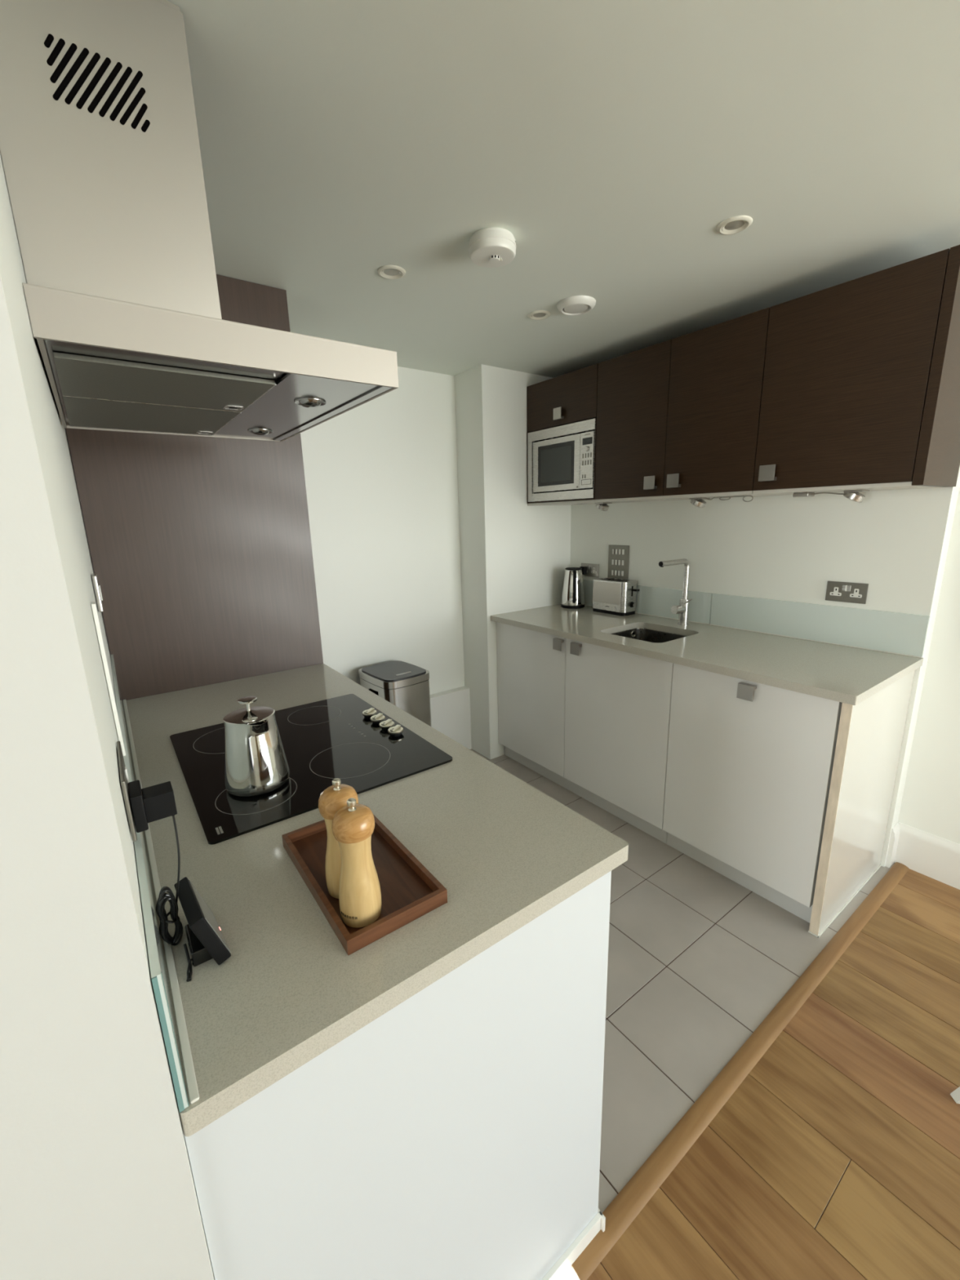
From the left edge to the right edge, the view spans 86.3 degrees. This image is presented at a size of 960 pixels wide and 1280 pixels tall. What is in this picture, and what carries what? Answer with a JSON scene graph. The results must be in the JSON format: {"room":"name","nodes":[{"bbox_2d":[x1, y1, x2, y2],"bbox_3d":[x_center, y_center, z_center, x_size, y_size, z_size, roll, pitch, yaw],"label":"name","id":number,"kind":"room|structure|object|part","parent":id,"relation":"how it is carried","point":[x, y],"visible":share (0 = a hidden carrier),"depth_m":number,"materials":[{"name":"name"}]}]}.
{"room":"kitchen","nodes":[
{"label":"kitchen","id":0,"kind":"room"},
{"bbox_2d":[0,153,214,1279],"bbox_3d":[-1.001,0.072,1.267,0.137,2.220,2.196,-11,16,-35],"label":"wall","id":1,"kind":"structure","parent":0,"point":[51,438],"depth_m":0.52,"materials":[{"name":"white paint"}]},
{"bbox_2d":[91,573,103,612],"bbox_3d":[-0.881,-0.110,1.181,0.012,0.083,0.080,-11,16,-35],"label":"switch plate","id":2,"kind":"object","parent":1,"relation":"attached to","point":[96,586],"visible":1,"depth_m":1.15,"materials":[{"name":"grey metal"}]},
{"bbox_2d":[91,601,125,755],"bbox_3d":[-0.597,0.065,0.824,0.006,0.253,0.030,-11,16,-35],"label":"strip","id":3,"kind":"object","parent":1,"relation":"attached to","point":[93,603],"visible":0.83,"depth_m":0.81,"materials":[{"name":"white plastic"}]},
{"bbox_2d":[116,741,137,841],"bbox_3d":[-0.460,0.192,0.667,0.007,0.080,0.147,-11,16,-35],"label":"double socket","id":4,"kind":"object","parent":1,"relation":"attached to","point":[124,779],"visible":0.96,"depth_m":0.62,"materials":[{"name":"grey metal"}]},
{"bbox_2d":[127,780,177,832],"bbox_3d":[-0.415,0.206,0.651,0.045,0.049,0.050,-11,16,-35],"label":"power adapter","id":5,"kind":"object","parent":4,"relation":"attached to","point":[154,802],"visible":1,"depth_m":0.64,"materials":[{"name":"black plastic"}]},
{"bbox_2d":[110,653,189,1112],"bbox_3d":[-0.726,0.249,1.058,0.008,0.157,1.484,-11,16,-35],"label":"glass upstand","id":6,"kind":"object","parent":1,"relation":"attached to","point":[155,951],"visible":0.98,"depth_m":0.52,"materials":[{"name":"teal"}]},
{"bbox_2d":[0,0,398,441],"bbox_3d":[-0.551,-0.723,0.963,0.488,0.556,0.704,-11,16,-35],"label":"extractor hood","id":7,"kind":"object","parent":1,"relation":"attached to","point":[100,153],"visible":1,"depth_m":0.77,"materials":[{"name":"metal"}]},
{"bbox_3d":[-0.686,-0.517,1.276,0.034,0.002,0.033,-11,16,-35],"label":"latch frame","id":8,"kind":"part","parent":7,"relation":"part of","materials":[{"name":"metal"}]},
{"bbox_3d":[-0.544,-0.467,1.024,0.470,0.012,0.690,-11,16,-35],"label":"underside panel","id":9,"kind":"part","parent":7,"relation":"part of","materials":[{"name":"silver metal"}]},
{"bbox_3d":[-0.488,-0.460,1.013,0.034,0.002,0.033,-11,16,-35],"label":"latch frame","id":10,"kind":"part","parent":7,"relation":"part of","materials":[{"name":"metal"}]},
{"bbox_2d":[300,366,464,694],"bbox_3d":[-0.903,-0.247,2.599,1.920,2.220,0.107,-11,16,-35],"label":"wall","id":11,"kind":"structure","parent":0,"point":[381,475],"depth_m":2.76,"materials":[{"name":"white paint"}]},
{"bbox_2d":[430,685,471,749],"bbox_3d":[-0.510,0.582,2.973,1.080,0.413,0.056,-11,16,-35],"label":"boxing","id":12,"kind":"structure","parent":11,"relation":"attached to","point":[450,708],"depth_m":3.17,"materials":[{"name":"white paint"}]},
{"bbox_2d":[453,364,571,759],"bbox_3d":[0.260,-0.438,3.273,0.823,2.220,0.360,-11,16,-35],"label":"wall pillar","id":13,"kind":"structure","parent":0,"point":[515,555],"depth_m":2.95,"materials":[{"name":"white paint"}]},
{"bbox_2d":[166,0,959,377],"bbox_3d":[0.460,-0.815,-0.180,10.070,0.100,6.000,-11,16,-35],"label":"ceiling","id":14,"kind":"structure","parent":0,"point":[341,141],"depth_m":1.13,"materials":[{"name":"white paint"}]},
{"bbox_2d":[377,265,405,279],"bbox_3d":[-0.282,-1.172,1.634,0.090,0.006,0.090,-11,16,-35],"label":"recessed light","id":15,"kind":"object","parent":14,"relation":"in","point":[388,272],"visible":1,"depth_m":1.63,"materials":[{"name":"white plastic"}]},
{"bbox_2d":[468,226,516,267],"bbox_3d":[0.035,-1.114,1.462,0.136,0.056,0.136,-11,16,-35],"label":"smoke detector","id":16,"kind":"object","parent":14,"relation":"attached to","point":[490,246],"visible":1,"depth_m":1.42,"materials":[{"name":"white plastic"}]},
{"bbox_2d":[528,310,551,319],"bbox_3d":[0.234,-1.276,2.012,0.090,0.006,0.090,-11,16,-35],"label":"recessed light","id":17,"kind":"object","parent":14,"relation":"in","point":[538,314],"visible":1,"depth_m":2.01,"materials":[{"name":"white plastic"}]},
{"bbox_2d":[556,295,595,315],"bbox_3d":[0.361,-1.249,1.918,0.144,0.021,0.144,-11,16,-35],"label":"ceiling vent","id":18,"kind":"object","parent":14,"relation":"in","point":[576,304],"visible":1,"depth_m":1.89,"materials":[{"name":"white plastic"}]},
{"bbox_2d":[716,215,752,235],"bbox_3d":[0.704,-1.146,1.417,0.090,0.006,0.090,-11,16,-35],"label":"recessed light","id":19,"kind":"object","parent":14,"relation":"in","point":[735,224],"visible":1,"depth_m":1.41,"materials":[{"name":"white plastic"}]},
{"bbox_2d":[470,748,894,1213],"bbox_3d":[0.083,0.973,2.225,2.615,0.030,2.090,-11,16,-35],"label":"floor tiles","id":20,"kind":"structure","parent":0,"point":[698,959],"depth_m":1.65,"materials":[{"name":"grey tile"}]},
{"bbox_2d":[65,274,323,701],"bbox_3d":[-1.075,-0.110,2.044,0.687,2.218,0.602,-11,16,-35],"label":"tall cabinet","id":21,"kind":"object","parent":20,"relation":"on","point":[200,547],"visible":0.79,"depth_m":1.72,"materials":[{"name":"brown wood"}]},
{"bbox_2d":[358,660,431,727],"bbox_3d":[-0.449,0.487,2.782,0.286,0.683,0.355,-11,16,-35],"label":"waste bin","id":22,"kind":"object","parent":20,"relation":"on","point":[406,686],"visible":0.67,"depth_m":2.62,"materials":[{"name":"metal"}]},
{"bbox_3d":[-0.457,0.160,2.704,0.260,0.006,0.324,-11,16,-35],"label":"lid","id":23,"kind":"part","parent":22,"relation":"part of","materials":[{"name":"grey"}]},
{"bbox_2d":[184,871,611,1279],"bbox_3d":[-0.453,0.730,1.362,0.646,0.869,1.490,-11,16,-35],"label":"end panel","id":24,"kind":"object","parent":20,"relation":"on","point":[455,1134],"visible":0.57,"depth_m":0.73,"materials":[{"name":"white"}]},
{"bbox_2d":[122,663,628,1137],"bbox_3d":[-0.455,0.286,1.269,0.674,0.034,1.486,-11,16,-35],"label":"countertop","id":25,"kind":"structure","parent":24,"relation":"on","point":[504,852],"depth_m":0.79,"materials":[{"name":"stone"}]},
{"bbox_2d":[155,815,192,982],"bbox_3d":[-0.387,0.324,0.642,0.040,0.189,0.084,-11,16,-35],"label":"power cable","id":26,"kind":"object","parent":25,"relation":"on","point":[163,897],"visible":1,"depth_m":0.67,"materials":[{"name":"black rubber"}]},
{"bbox_2d":[173,876,231,966],"bbox_3d":[-0.368,0.371,0.677,0.044,0.079,0.101,-11,16,-35],"label":"display","id":27,"kind":"object","parent":25,"relation":"on","point":[206,940],"visible":1,"depth_m":0.65,"materials":[{"name":"black plastic"}]},
{"bbox_2d":[169,693,452,844],"bbox_3d":[-0.444,0.258,1.276,0.516,0.025,0.597,-11,16,-35],"label":"cooktop","id":28,"kind":"object","parent":25,"relation":"in","point":[345,738],"visible":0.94,"depth_m":1.20,"materials":[{"name":"black glass"}]},
{"bbox_2d":[222,696,289,796],"bbox_3d":[-0.480,0.213,1.080,0.134,0.193,0.129,8,17,36],"label":"kettle","id":29,"kind":"object","parent":28,"relation":"on","point":[255,762],"visible":1,"depth_m":1.04,"materials":[{"name":"silver metal"}]},
{"bbox_3d":[-0.481,0.133,1.060,0.037,0.028,0.037,-11,16,-35],"label":"knob","id":30,"kind":"part","parent":29,"relation":"part of","materials":[{"name":"silver metal"}]},
{"bbox_3d":[-0.480,0.153,1.064,0.098,0.014,0.098,-11,16,-35],"label":"lid","id":31,"kind":"part","parent":29,"relation":"part of","materials":[{"name":"silver metal"}]},
{"bbox_3d":[-0.315,0.207,1.459,0.041,0.006,0.041,-11,16,-35],"label":"knob","id":32,"kind":"part","parent":28,"relation":"part of","materials":[{"name":"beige metal"}]},
{"bbox_3d":[-0.283,0.216,1.416,0.041,0.006,0.041,-11,16,-35],"label":"knob","id":33,"kind":"part","parent":28,"relation":"part of","materials":[{"name":"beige metal"}]},
{"bbox_3d":[-0.250,0.226,1.372,0.041,0.006,0.041,-11,16,-35],"label":"knob","id":34,"kind":"part","parent":28,"relation":"part of","materials":[{"name":"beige metal"}]},
{"bbox_3d":[-0.220,0.235,1.332,0.041,0.006,0.041,-11,16,-35],"label":"knob","id":35,"kind":"part","parent":28,"relation":"part of","materials":[{"name":"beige metal"}]},
{"bbox_2d":[281,815,447,955],"bbox_3d":[-0.196,0.361,0.819,0.153,0.022,0.290,-11,16,-35],"label":"wooden tray","id":36,"kind":"object","parent":25,"relation":"on","point":[409,891],"visible":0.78,"depth_m":0.78,"materials":[{"name":"brown wood"}]},
{"bbox_2d":[318,777,358,898],"bbox_3d":[-0.205,0.288,0.759,0.058,0.180,0.058,-11,16,-35],"label":"pepper mill","id":37,"kind":"object","parent":36,"relation":"on","point":[334,797],"visible":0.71,"depth_m":0.74,"materials":[{"name":"brown wood"}]},
{"bbox_2d":[331,797,381,927],"bbox_3d":[-0.170,0.300,0.704,0.058,0.180,0.058,-11,16,-35],"label":"pepper mill","id":38,"kind":"object","parent":36,"relation":"on","point":[353,827],"visible":1,"depth_m":0.69,"materials":[{"name":"brown wood"}]},
{"bbox_3d":[-0.011,1.255,0.885,0.645,0.045,0.036,-11,16,-35],"label":"skirting","id":39,"kind":"part","parent":24,"relation":"part of","materials":[{"name":"white"}]},
{"bbox_2d":[496,622,673,844],"bbox_3d":[0.684,0.359,2.797,0.631,0.868,1.158,-11,16,-35],"label":"base cabinet","id":40,"kind":"object","parent":20,"relation":"on","point":[591,720],"visible":0.81,"depth_m":2.51,"materials":[{"name":"white"}]},
{"bbox_3d":[0.277,0.309,2.861,0.018,0.769,0.557,-11,16,-35],"label":"door","id":41,"kind":"part","parent":40,"relation":"part of","materials":[{"name":"white"}]},
{"bbox_3d":[0.395,0.022,2.581,0.023,0.056,0.056,-11,16,-35],"label":"handle","id":42,"kind":"part","parent":40,"relation":"part of","materials":[{"name":"grey metal"}]},
{"bbox_3d":[0.467,0.043,2.486,0.023,0.056,0.056,-11,16,-35],"label":"handle","id":43,"kind":"part","parent":40,"relation":"part of","materials":[{"name":"grey metal"}]},
{"bbox_3d":[0.622,0.408,2.405,0.018,0.769,0.597,-11,16,-35],"label":"door","id":44,"kind":"part","parent":40,"relation":"part of","materials":[{"name":"white"}]},
{"bbox_2d":[490,604,923,705],"bbox_3d":[0.857,-0.023,2.435,0.650,0.030,1.807,-11,16,-35],"label":"countertop","id":45,"kind":"structure","parent":40,"relation":"on","point":[849,675],"depth_m":2.04,"materials":[{"name":"stone"}]},
{"bbox_2d":[560,567,585,608],"bbox_3d":[0.574,-0.323,3.140,0.146,0.241,0.151,-11,16,-35],"label":"kettle","id":46,"kind":"object","parent":45,"relation":"on","point":[573,588],"visible":1,"depth_m":3.09,"materials":[{"name":"silver metal"}]},
{"bbox_3d":[0.569,-0.435,3.116,0.100,0.011,0.100,-11,16,-35],"label":"lid","id":47,"kind":"part","parent":46,"relation":"part of","materials":[{"name":"black plastic"}]},
{"bbox_3d":[0.566,-0.321,3.069,0.021,0.202,0.057,0,13,5],"label":"handle","id":48,"kind":"part","parent":46,"relation":"part of","materials":[{"name":"black plastic"}]},
{"bbox_2d":[592,577,639,615],"bbox_3d":[0.779,-0.249,2.923,0.124,0.188,0.276,-11,16,-35],"label":"toaster","id":49,"kind":"object","parent":45,"relation":"on","point":[613,596],"visible":1,"depth_m":2.87,"materials":[{"name":"metal"}]},
{"bbox_3d":[0.718,-0.267,2.897,0.002,0.118,0.194,-11,16,-35],"label":"panel","id":50,"kind":"part","parent":49,"relation":"part of","materials":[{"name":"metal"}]},
{"bbox_2d":[583,579,712,624],"bbox_3d":[0.862,-0.237,2.927,0.012,0.158,0.964,-11,16,-35],"label":"glass upstand","id":51,"kind":"object","parent":45,"relation":"on","point":[651,601],"visible":0.43,"depth_m":2.75,"materials":[{"name":"white glass"}]},
{"bbox_2d":[610,627,687,642],"bbox_3d":[0.809,0.059,2.471,0.392,0.142,0.402,-11,16,-35],"label":"sink","id":52,"kind":"object","parent":45,"relation":"in","point":[639,633],"visible":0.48,"depth_m":2.62,"materials":[{"name":"silver metal"}]},
{"bbox_2d":[658,558,692,625],"bbox_3d":[0.953,-0.224,2.492,0.246,0.331,0.086,-11,16,-35],"label":"mixer tap","id":53,"kind":"object","parent":45,"relation":"on","point":[682,609],"visible":1,"depth_m":2.54,"materials":[{"name":"metal"}]},
{"bbox_3d":[0.941,-0.286,2.481,0.230,0.205,0.026,-11,16,-35],"label":"spout","id":54,"kind":"part","parent":53,"relation":"part of","materials":[{"name":"metal"}]},
{"bbox_2d":[709,593,929,657],"bbox_3d":[1.397,-0.082,2.217,0.012,0.158,0.835,-11,16,-35],"label":"glass upstand","id":55,"kind":"object","parent":45,"relation":"on","point":[894,633],"visible":1,"depth_m":2.14,"materials":[{"name":"white glass"}]},
{"bbox_2d":[662,663,842,923],"bbox_3d":[1.204,0.509,2.109,0.631,0.868,0.596,-11,16,-35],"label":"base cabinet","id":56,"kind":"object","parent":20,"relation":"on","point":[748,773],"visible":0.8,"depth_m":1.89,"materials":[{"name":"white"}]},
{"bbox_3d":[0.956,0.185,1.837,0.023,0.056,0.056,-11,16,-35],"label":"handle","id":57,"kind":"part","parent":56,"relation":"part of","materials":[{"name":"grey metal"}]},
{"bbox_2d":[808,670,915,937],"bbox_3d":[1.401,0.562,1.865,0.612,0.869,0.034,-11,16,-35],"label":"end panel","id":58,"kind":"object","parent":20,"relation":"on","point":[870,734],"visible":0.83,"depth_m":1.80,"materials":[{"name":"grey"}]},
{"bbox_2d":[569,466,959,866],"bbox_3d":[1.212,-0.313,2.644,0.250,2.220,1.803,-11,16,-35],"label":"wall","id":59,"kind":"structure","parent":0,"point":[788,548],"depth_m":2.19,"materials":[{"name":"white paint"}]},
{"bbox_2d":[526,363,629,505],"bbox_3d":[0.554,-1.074,2.801,0.388,0.637,0.508,-11,16,-35],"label":"upper cabinet","id":60,"kind":"object","parent":59,"relation":"attached to","point":[571,397],"visible":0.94,"depth_m":2.64,"materials":[{"name":"brown wood"}]},
{"bbox_3d":[0.408,-1.176,2.659,0.023,0.056,0.056,-11,16,-35],"label":"handle","id":61,"kind":"part","parent":60,"relation":"part of","materials":[{"name":"grey metal"}]},
{"bbox_2d":[528,417,595,502],"bbox_3d":[0.552,-0.964,2.818,0.349,0.373,0.491,-11,16,-35],"label":"microwave","id":62,"kind":"object","parent":60,"relation":"in","point":[561,459],"visible":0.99,"depth_m":2.70,"materials":[{"name":"metal"}]},
{"bbox_3d":[0.408,-0.941,2.749,0.011,0.267,0.353,-11,16,-35],"label":"door","id":63,"kind":"part","parent":62,"relation":"part of","materials":[{"name":"metal"}]},
{"bbox_3d":[0.539,-0.903,2.574,0.011,0.267,0.086,-11,16,-35],"label":"control panel","id":64,"kind":"part","parent":62,"relation":"part of","materials":[{"name":"metal"}]},
{"bbox_3d":[0.427,-0.939,2.735,0.019,0.387,0.506,-11,16,-35],"label":"frame","id":65,"kind":"part","parent":60,"relation":"part of","materials":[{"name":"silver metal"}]},
{"bbox_3d":[0.419,-1.243,2.662,0.019,0.237,0.506,-11,16,-35],"label":"flap door","id":66,"kind":"part","parent":60,"relation":"part of","materials":[{"name":"brown wood"}]},
{"bbox_3d":[0.573,-0.772,2.881,0.361,0.012,0.507,-11,16,-35],"label":"panel","id":67,"kind":"part","parent":60,"relation":"part of","materials":[{"name":"grey laminate"}]},
{"bbox_2d":[595,502,612,511],"bbox_3d":[0.654,-0.712,2.729,0.070,0.050,0.070,-11,16,-35],"label":"spotlight","id":68,"kind":"object","parent":60,"relation":"attached to","point":[602,506],"visible":0.97,"depth_m":2.71,"materials":[{"name":"grey metal"}]},
{"bbox_2d":[579,566,586,574],"bbox_3d":[0.610,-0.343,3.219,0.032,0.242,0.134,-14,18,-43],"label":"plug","id":69,"kind":"object","parent":59,"relation":"attached to","point":[584,569],"visible":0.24,"depth_m":3.15,"materials":[{"name":"black plastic"}]},
{"bbox_2d":[581,563,599,577],"bbox_3d":[0.674,-0.429,3.143,0.008,0.080,0.142,-11,16,-35],"label":"double socket","id":70,"kind":"object","parent":59,"relation":"attached to","point":[593,570],"visible":0.86,"depth_m":3.13,"materials":[{"name":"grey metal"}]},
{"bbox_2d":[607,544,629,579],"bbox_3d":[0.798,-0.452,2.960,0.010,0.190,0.145,-11,16,-35],"label":"switch","id":71,"kind":"object","parent":59,"relation":"attached to","point":[618,555],"visible":1,"depth_m":2.96,"materials":[{"name":"grey metal"}]},
{"bbox_2d":[595,307,784,502],"bbox_3d":[0.938,-0.963,2.292,0.388,0.637,0.783,-11,16,-35],"label":"upper cabinet","id":72,"kind":"object","parent":59,"relation":"attached to","point":[677,419],"visible":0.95,"depth_m":2.13,"materials":[{"name":"brown wood"}]},
{"bbox_3d":[0.692,-0.977,2.352,0.019,0.625,0.392,-11,16,-35],"label":"door","id":73,"kind":"part","parent":72,"relation":"part of","materials":[{"name":"brown wood"}]},
{"bbox_3d":[0.763,-0.704,2.290,0.023,0.056,0.056,-11,16,-35],"label":"handle","id":74,"kind":"part","parent":72,"relation":"part of","materials":[{"name":"grey metal"}]},
{"bbox_3d":[0.833,-0.683,2.197,0.023,0.056,0.056,-11,16,-35],"label":"handle","id":75,"kind":"part","parent":72,"relation":"part of","materials":[{"name":"grey metal"}]},
{"bbox_3d":[0.957,-0.661,2.372,0.361,0.012,0.782,-11,16,-35],"label":"panel","id":76,"kind":"part","parent":72,"relation":"part of","materials":[{"name":"grey laminate"}]},
{"bbox_3d":[0.925,-0.910,2.043,0.019,0.625,0.388,-11,16,-35],"label":"door","id":77,"kind":"part","parent":72,"relation":"part of","materials":[{"name":"brown wood"}]},
{"bbox_2d":[689,495,753,507],"bbox_3d":[1.053,-0.605,2.232,0.070,0.050,0.286,-11,16,-35],"label":"spotlight","id":78,"kind":"object","parent":72,"relation":"attached to","point":[698,502],"visible":0.95,"depth_m":2.29,"materials":[{"name":"metal"}]},
{"bbox_2d":[825,581,868,604],"bbox_3d":[1.482,-0.193,2.072,0.008,0.080,0.142,-11,16,-35],"label":"double socket","id":79,"kind":"object","parent":59,"relation":"attached to","point":[837,591],"visible":1,"depth_m":2.07,"materials":[{"name":"grey metal"}]},
{"bbox_2d":[752,244,959,494],"bbox_3d":[1.323,-0.852,1.780,0.388,0.637,0.513,-11,16,-35],"label":"upper cabinet","id":80,"kind":"object","parent":59,"relation":"attached to","point":[861,384],"visible":1,"depth_m":1.64,"materials":[{"name":"brown wood"}]},
{"bbox_3d":[1.064,-0.617,1.891,0.023,0.056,0.056,-11,16,-35],"label":"handle","id":81,"kind":"part","parent":80,"relation":"part of","materials":[{"name":"grey metal"}]},
{"bbox_2d":[792,492,843,497],"bbox_3d":[1.276,-0.549,1.923,0.068,0.016,0.160,-11,16,-35],"label":"puck","id":82,"kind":"object","parent":80,"relation":"attached to","point":[800,494],"visible":0.96,"depth_m":1.94,"materials":[{"name":"grey metal"}]},
{"bbox_3d":[1.333,-0.552,1.872,0.361,0.012,0.482,-11,16,-35],"label":"panel","id":83,"kind":"part","parent":80,"relation":"part of","materials":[{"name":"grey laminate"}]},
{"bbox_2d":[842,489,869,502],"bbox_3d":[1.365,-0.526,1.867,0.070,0.050,0.070,-11,16,-35],"label":"spotlight","id":84,"kind":"object","parent":80,"relation":"attached to","point":[855,495],"visible":0.98,"depth_m":1.84,"materials":[{"name":"metal"}]},
{"bbox_3d":[1.476,-0.812,1.596,0.366,0.637,0.028,-11,16,-35],"label":"panel","id":85,"kind":"part","parent":80,"relation":"part of","materials":[{"name":"brown wood"}]},
{"bbox_2d":[586,868,959,1279],"bbox_3d":[1.165,1.601,-0.535,10.000,0.030,3.675,-11,16,-35],"label":"floor","id":86,"kind":"structure","parent":0,"point":[836,1156],"depth_m":1.20,"materials":[{"name":"brown oak plank"}]},
{"bbox_2d":[571,862,909,1279],"bbox_3d":[0.973,1.085,1.568,1.960,0.009,0.048,-11,16,-35],"label":"threshold","id":87,"kind":"object","parent":86,"relation":"on","point":[640,1188],"visible":0.88,"depth_m":1.30,"materials":[{"name":"brown wood"}]},
{"bbox_2d":[950,1086,959,1103],"bbox_3d":[1.601,0.926,1.196,0.649,0.460,0.568,-11,16,-35],"label":"stool","id":88,"kind":"object","parent":86,"relation":"on","point":[955,1094],"visible":1,"depth_m":1.28,"materials":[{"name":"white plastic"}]},
{"bbox_2d":[897,486,959,844],"bbox_3d":[2.956,-0.335,2.544,2.785,2.220,0.660,-11,16,-35],"label":"wall","id":89,"kind":"structure","parent":0,"point":[931,799],"depth_m":1.96,"materials":[{"name":"white paint"}]},
{"bbox_2d":[884,822,959,889],"bbox_3d":[1.868,0.893,1.913,0.074,0.178,0.537,-11,16,-35],"label":"baseboard","id":90,"kind":"structure","parent":89,"relation":"attached to","point":[937,858],"depth_m":2.06,"materials":[{"name":"white paint"}]}
]}

